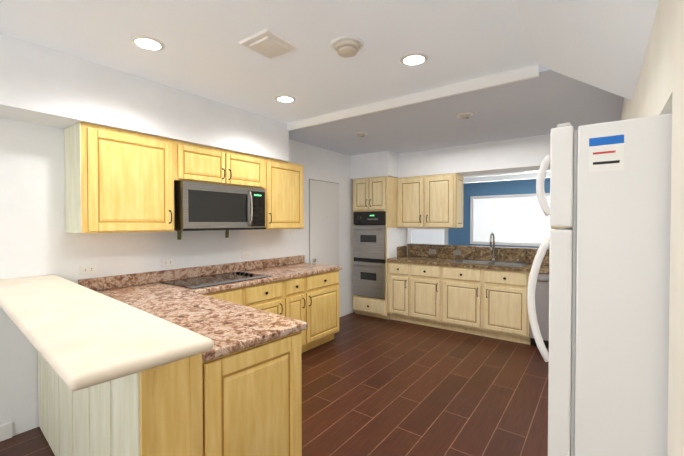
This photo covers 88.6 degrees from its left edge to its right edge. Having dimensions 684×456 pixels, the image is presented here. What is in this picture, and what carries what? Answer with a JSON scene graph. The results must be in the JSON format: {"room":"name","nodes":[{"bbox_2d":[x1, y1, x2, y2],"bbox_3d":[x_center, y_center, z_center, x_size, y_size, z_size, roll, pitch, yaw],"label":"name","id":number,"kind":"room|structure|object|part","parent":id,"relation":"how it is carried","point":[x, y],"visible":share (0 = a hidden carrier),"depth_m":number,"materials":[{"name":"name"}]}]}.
{"room":"kitchen","nodes":[
{"label":"kitchen","id":0,"kind":"room"},
{"bbox_2d":[0,33,288,161],"bbox_3d":[-2.566,-0.923,1.568,0.360,0.416,6.152,1,1,36],"label":"soffit","id":1,"kind":"structure","parent":0,"point":[42,85],"depth_m":2.53,"materials":[{"name":"paint"}]},
{"bbox_2d":[0,118,354,435],"bbox_3d":[-2.022,0.027,2.726,0.120,2.750,8.640,1,1,36],"label":"wall","id":2,"kind":"structure","parent":0,"point":[36,239],"depth_m":2.57,"materials":[{"name":"paint"}]},
{"bbox_2d":[0,422,11,441],"bbox_3d":[-3.376,1.381,0.794,0.014,0.100,3.890,1,1,36],"label":"baseboard","id":3,"kind":"structure","parent":2,"relation":"attached to","point":[5,431],"depth_m":2.33,"materials":[{"name":"white wood"}]},
{"bbox_2d":[79,264,96,274],"bbox_3d":[-1.958,0.322,2.708,0.009,0.072,0.116,1,1,36],"label":"outlet","id":4,"kind":"object","parent":2,"relation":"attached to","point":[87,269],"depth_m":2.70,"materials":[{"name":"white plastic"}]},
{"bbox_2d":[64,122,179,233],"bbox_3d":[-1.714,-0.349,2.746,0.341,0.759,0.654,1,1,36],"label":"upper cabinet","id":5,"kind":"object","parent":2,"relation":"attached to","point":[118,181],"depth_m":2.57,"materials":[{"name":"yellow wood"}]},
{"bbox_2d":[162,258,173,266],"bbox_3d":[-1.591,0.315,3.207,0.009,0.072,0.116,1,1,36],"label":"outlet","id":6,"kind":"object","parent":2,"relation":"attached to","point":[169,261],"depth_m":3.21,"materials":[{"name":"white plastic"}]},
{"bbox_2d":[78,255,304,290],"bbox_3d":[-1.249,0.425,3.659,0.021,0.098,2.510,1,1,36],"label":"backsplash","id":7,"kind":"structure","parent":2,"relation":"attached to","point":[102,283],"depth_m":3.27,"materials":[{"name":"brown stone"}]},
{"bbox_2d":[176,141,231,185],"bbox_3d":[-1.361,-0.571,3.223,0.341,0.329,0.539,1,1,36],"label":"upper cabinet","id":8,"kind":"object","parent":2,"relation":"attached to","point":[194,162],"depth_m":3.11,"materials":[{"name":"yellow wood"}]},
{"bbox_2d":[174,181,265,230],"bbox_3d":[-1.191,-0.192,3.377,0.436,0.420,0.900,1,1,36],"label":"microwave","id":9,"kind":"object","parent":8,"relation":"attached to","point":[202,206],"visible":1,"depth_m":3.18,"materials":[{"name":"silver metal"}]},
{"bbox_2d":[242,252,249,258],"bbox_3d":[-1.069,0.304,3.916,0.009,0.072,0.116,1,1,36],"label":"outlet","id":10,"kind":"object","parent":2,"relation":"attached to","point":[244,254],"depth_m":3.90,"materials":[{"name":"white plastic"}]},
{"bbox_2d":[232,151,267,189],"bbox_3d":[-1.099,-0.576,3.578,0.341,0.329,0.539,1,1,36],"label":"upper cabinet","id":11,"kind":"object","parent":2,"relation":"attached to","point":[250,171],"depth_m":3.53,"materials":[{"name":"yellow wood"}]},
{"bbox_2d":[260,158,302,229],"bbox_3d":[-0.762,-0.368,4.040,0.341,0.759,0.600,1,1,36],"label":"upper cabinet","id":12,"kind":"object","parent":2,"relation":"attached to","point":[284,194],"depth_m":3.92,"materials":[{"name":"yellow wood"}]},
{"bbox_2d":[0,0,537,122],"bbox_3d":[-1.177,-1.216,0.533,4.060,0.200,6.140,1,1,36],"label":"ceiling","id":13,"kind":"structure","parent":0,"point":[205,53],"depth_m":2.17,"materials":[{"name":"paint"}]},
{"bbox_2d":[130,35,164,50],"bbox_3d":[-1.195,-1.135,2.162,0.189,0.008,0.189,0,1,27],"label":"recessed light","id":14,"kind":"object","parent":13,"relation":"in","point":[155,44],"depth_m":2.14,"materials":[{"name":"white"}]},
{"bbox_2d":[239,28,298,58],"bbox_3d":[-0.454,-1.130,2.175,0.260,0.020,0.260,1,1,36],"label":"ceiling vent","id":15,"kind":"object","parent":13,"relation":"in","point":[268,43],"visible":0.96,"depth_m":2.14,"materials":[{"name":"white plastic"}]},
{"bbox_2d":[275,95,295,102],"bbox_3d":[-0.506,-1.150,3.132,0.189,0.008,0.189,1,1,30],"label":"recessed light","id":16,"kind":"object","parent":13,"relation":"in","point":[283,98],"depth_m":3.11,"materials":[{"name":"white"}]},
{"bbox_2d":[330,36,363,57],"bbox_3d":[0.033,-1.108,2.178,0.210,0.064,0.210,1,1,36],"label":"smoke detector","id":17,"kind":"object","parent":13,"relation":"in","point":[347,46],"visible":1,"depth_m":2.13,"materials":[{"name":"white plastic"}]},
{"bbox_2d":[287,64,538,130],"bbox_3d":[0.389,-1.115,3.193,2.470,0.080,0.026,1,1,36],"label":"trim","id":18,"kind":"structure","parent":13,"relation":"attached to","point":[521,74],"depth_m":2.94,"materials":[{"name":"white paint"}]},
{"bbox_2d":[400,53,427,65],"bbox_3d":[0.489,-1.139,2.375,0.189,0.008,0.189,0,1,0],"label":"recessed light","id":19,"kind":"object","parent":13,"relation":"in","point":[412,59],"depth_m":2.36,"materials":[{"name":"white"}]},
{"bbox_2d":[0,312,548,455],"bbox_3d":[-0.363,1.450,1.526,5.200,0.060,8.640,1,1,36],"label":"floor","id":20,"kind":"structure","parent":0,"point":[374,386],"depth_m":2.91,"materials":[{"name":"brown wood"}]},
{"bbox_2d":[38,283,202,455],"bbox_3d":[-1.362,0.899,1.955,1.886,1.028,0.231,1,1,40],"label":"wall","id":21,"kind":"structure","parent":20,"relation":"on","point":[157,411],"depth_m":1.40,"materials":[{"name":"beige wood"}]},
{"bbox_2d":[0,275,213,390],"bbox_3d":[-1.364,0.367,1.693,2.194,0.040,0.380,1,1,40],"label":"bar","id":22,"kind":"object","parent":21,"relation":"on","point":[78,337],"visible":1,"depth_m":1.19,"materials":[{"name":"beige laminate"}]},
{"bbox_2d":[202,287,245,305],"bbox_3d":[-1.273,0.962,3.123,0.625,0.868,0.505,1,1,36],"label":"base cabinet","id":23,"kind":"object","parent":20,"relation":"on","point":[237,295],"depth_m":3.04,"materials":[{"name":"yellow wood"}]},
{"bbox_2d":[202,332,301,455],"bbox_3d":[-0.815,0.979,2.008,1.125,0.868,0.553,1,1,40],"label":"base cabinet","id":24,"kind":"object","parent":20,"relation":"on","point":[252,401],"visible":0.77,"depth_m":1.63,"materials":[{"name":"yellow wood"}]},
{"bbox_2d":[116,287,307,361],"bbox_3d":[-0.826,0.520,2.069,1.267,0.040,0.724,1,1,36],"label":"countertop","id":25,"kind":"structure","parent":24,"relation":"on","point":[227,327],"depth_m":1.93,"materials":[{"name":"brown stone"}]},
{"bbox_2d":[246,279,285,316],"bbox_3d":[-0.978,0.956,3.525,0.625,0.868,0.492,1,1,36],"label":"base cabinet","id":26,"kind":"object","parent":20,"relation":"on","point":[270,297],"depth_m":3.37,"materials":[{"name":"yellow wood"}]},
{"bbox_2d":[286,275,309,352],"bbox_3d":[-0.736,0.951,3.853,0.625,0.868,0.323,1,1,36],"label":"base cabinet","id":27,"kind":"object","parent":20,"relation":"on","point":[298,288],"depth_m":3.74,"materials":[{"name":"yellow wood"}]},
{"bbox_2d":[310,270,338,348],"bbox_3d":[-0.457,0.945,4.233,0.625,0.868,0.620,1,1,36],"label":"base cabinet","id":28,"kind":"object","parent":20,"relation":"on","point":[312,301],"depth_m":4.06,"materials":[{"name":"yellow wood"}]},
{"bbox_2d":[96,263,341,299],"bbox_3d":[-1.031,0.499,3.415,0.660,0.040,2.648,1,1,36],"label":"countertop","id":29,"kind":"structure","parent":28,"relation":"on","point":[277,273],"depth_m":3.16,"materials":[{"name":"brown stone"}]},
{"bbox_2d":[162,271,270,288],"bbox_3d":[-1.141,0.465,3.264,0.500,0.031,0.820,1,1,36],"label":"cooktop","id":30,"kind":"object","parent":29,"relation":"in","point":[209,281],"visible":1,"depth_m":3.17,"materials":[{"name":"black glass"}]},
{"bbox_2d":[353,176,405,319],"bbox_3d":[0.589,0.294,5.569,0.612,2.130,0.686,1,1,36],"label":"tall cabinet","id":31,"kind":"object","parent":20,"relation":"on","point":[374,194],"visible":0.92,"depth_m":5.29,"materials":[{"name":"beige wood"}]},
{"bbox_2d":[353,211,385,299],"bbox_3d":[0.562,0.402,5.535,0.566,1.305,0.662,1,1,36],"label":"double oven","id":32,"kind":"object","parent":31,"relation":"in","point":[369,254],"visible":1,"depth_m":5.30,"materials":[{"name":"silver metal"}]},
{"bbox_2d":[388,263,427,322],"bbox_3d":[0.998,0.971,5.315,0.358,0.783,0.626,1,1,36],"label":"base cabinet","id":33,"kind":"object","parent":20,"relation":"on","point":[399,277],"depth_m":5.05,"materials":[{"name":"beige wood"}]},
{"bbox_2d":[387,256,548,273],"bbox_3d":[1.924,0.481,4.616,2.670,0.040,0.641,1,1,36],"label":"countertop","id":34,"kind":"structure","parent":33,"relation":"on","point":[544,268],"depth_m":4.60,"materials":[{"name":"stone"}]},
{"bbox_2d":[452,259,528,266],"bbox_3d":[1.946,0.514,4.634,0.870,0.118,0.475,1,1,36],"label":"double sink","id":35,"kind":"object","parent":34,"relation":"in","point":[498,263],"visible":0.44,"depth_m":4.67,"materials":[{"name":"silver metal"}]},
{"bbox_2d":[490,232,518,262],"bbox_3d":[2.139,0.257,4.633,0.344,0.397,0.211,1,1,36],"label":"faucet","id":36,"kind":"object","parent":34,"relation":"on","point":[493,235],"visible":1,"depth_m":4.74,"materials":[{"name":"silver metal"}]},
{"bbox_2d":[412,266,451,327],"bbox_3d":[1.328,0.975,5.072,0.462,0.783,0.626,1,1,36],"label":"base cabinet","id":37,"kind":"object","parent":20,"relation":"on","point":[427,281],"depth_m":4.80,"materials":[{"name":"beige wood"}]},
{"bbox_2d":[440,266,530,344],"bbox_3d":[1.935,0.982,4.626,1.046,0.783,0.626,1,1,36],"label":"base cabinet","id":38,"kind":"object","parent":20,"relation":"on","point":[491,303],"depth_m":4.34,"materials":[{"name":"beige wood"}]},
{"bbox_2d":[530,273,548,348],"bbox_3d":[2.581,0.947,4.111,0.596,0.868,0.676,1,1,36],"label":"dishwasher","id":39,"kind":"object","parent":20,"relation":"on","point":[542,298],"visible":0.06,"depth_m":3.98,"materials":[{"name":"silver metal"}]},
{"bbox_2d":[527,113,671,455],"bbox_3d":[1.256,0.538,1.285,0.921,1.770,0.867,1,1,36],"label":"refrigerator","id":40,"kind":"object","parent":20,"relation":"on","point":[609,279],"depth_m":1.07,"materials":[{"name":"white metal"}]},
{"bbox_3d":[0.685,0.104,1.213,0.079,0.712,0.025,1,1,36],"label":"refrigerator handle","id":41,"kind":"part","parent":40,"relation":"part of","materials":[{"name":"white plastic"}]},
{"bbox_3d":[0.805,-0.226,1.068,0.085,0.105,0.001,1,1,36],"label":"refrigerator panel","id":42,"kind":"part","parent":40,"relation":"part of","materials":[{"name":"white paper"}]},
{"bbox_2d":[309,179,338,265],"bbox_3d":[-0.221,0.348,5.019,0.066,2.038,0.676,1,1,36],"label":"door","id":43,"kind":"structure","parent":0,"point":[324,222],"depth_m":5.00,"materials":[{"name":"white painted wood"}]},
{"bbox_2d":[289,65,623,155],"bbox_3d":[1.384,-1.243,4.012,4.060,0.250,2.500,1,1,36],"label":"ceiling","id":44,"kind":"structure","parent":0,"point":[546,101],"depth_m":3.59,"materials":[{"name":"paint"}]},
{"bbox_2d":[354,132,367,136],"bbox_3d":[0.222,-1.102,4.174,0.169,0.036,0.169,1,1,30],"label":"recessed light","id":45,"kind":"object","parent":44,"relation":"in","point":[361,134],"depth_m":4.13,"materials":[{"name":"white"}]},
{"bbox_2d":[455,112,472,118],"bbox_3d":[1.199,-1.091,3.443,0.169,0.036,0.169,1,1,30],"label":"recessed light","id":46,"kind":"object","parent":44,"relation":"in","point":[466,115],"depth_m":3.40,"materials":[{"name":"white"}]},
{"bbox_2d":[350,130,577,255],"bbox_3d":[1.897,-0.003,4.728,4.060,2.750,0.780,1,1,36],"label":"wall","id":47,"kind":"structure","parent":0,"point":[524,154],"depth_m":4.85,"materials":[{"name":"paint"}]},
{"bbox_2d":[397,173,462,228],"bbox_3d":[1.295,-0.375,5.229,0.914,0.782,0.380,1,1,36],"label":"upper cabinet","id":48,"kind":"object","parent":47,"relation":"attached to","point":[430,202],"visible":1,"depth_m":5.06,"materials":[{"name":"beige wood"}]},
{"bbox_2d":[397,246,549,263],"bbox_3d":[2.016,0.379,4.742,2.664,0.158,0.326,1,1,36],"label":"backsplash","id":49,"kind":"structure","parent":47,"relation":"attached to","point":[487,254],"depth_m":5.02,"materials":[{"name":"stone"}]},
{"bbox_2d":[429,249,435,253],"bbox_3d":[1.388,0.362,5.375,0.116,0.072,0.009,1,1,36],"label":"electrical outlet","id":50,"kind":"object","parent":49,"relation":"attached to","point":[431,251],"depth_m":5.37,"materials":[{"name":"grey plastic"}]},
{"bbox_2d":[453,250,460,254],"bbox_3d":[1.694,0.365,5.150,0.116,0.072,0.009,1,1,36],"label":"electrical outlet","id":51,"kind":"object","parent":49,"relation":"attached to","point":[455,252],"depth_m":5.15,"materials":[{"name":"grey plastic"}]},
{"bbox_2d":[448,178,549,247],"bbox_3d":[4.102,0.033,7.320,6.700,2.600,0.100,1,1,36],"label":"wall","id":52,"kind":"structure","parent":0,"point":[458,236],"depth_m":7.91,"materials":[{"name":"blue paint"}]},
{"bbox_2d":[411,229,447,244],"bbox_3d":[1.990,0.261,8.789,1.360,2.100,0.040,1,1,36],"label":"blinds","id":53,"kind":"object","parent":52,"relation":"attached to","point":[429,236],"visible":0.25,"depth_m":8.66,"materials":[{"name":"white"}]},
{"bbox_2d":[470,193,551,246],"bbox_3d":[4.122,-0.166,7.217,2.890,1.100,0.035,1,1,36],"label":"window blinds","id":54,"kind":"object","parent":52,"relation":"attached to","point":[517,220],"visible":0.46,"depth_m":7.58,"materials":[{"name":"white"}]},
{"bbox_2d":[463,170,549,182],"bbox_3d":[3.179,-1.099,6.133,6.800,0.300,3.080,1,1,36],"label":"ceiling","id":55,"kind":"structure","parent":0,"point":[501,177],"depth_m":6.91,"materials":[{"name":"grey paint"}]},
{"bbox_2d":[514,0,658,99],"bbox_3d":[-0.227,-0.931,-0.155,0.510,0.351,6.152,1,1,36],"label":"ceiling","id":56,"kind":"structure","parent":0,"point":[601,44],"depth_m":1.73,"materials":[{"name":"paint"}]},
{"bbox_2d":[620,0,683,455],"bbox_3d":[0.958,0.059,0.533,0.600,2.750,8.640,1,1,36],"label":"wall","id":57,"kind":"structure","parent":0,"point":[659,89],"depth_m":0.92,"materials":[{"name":"beige paint"}]}
]}

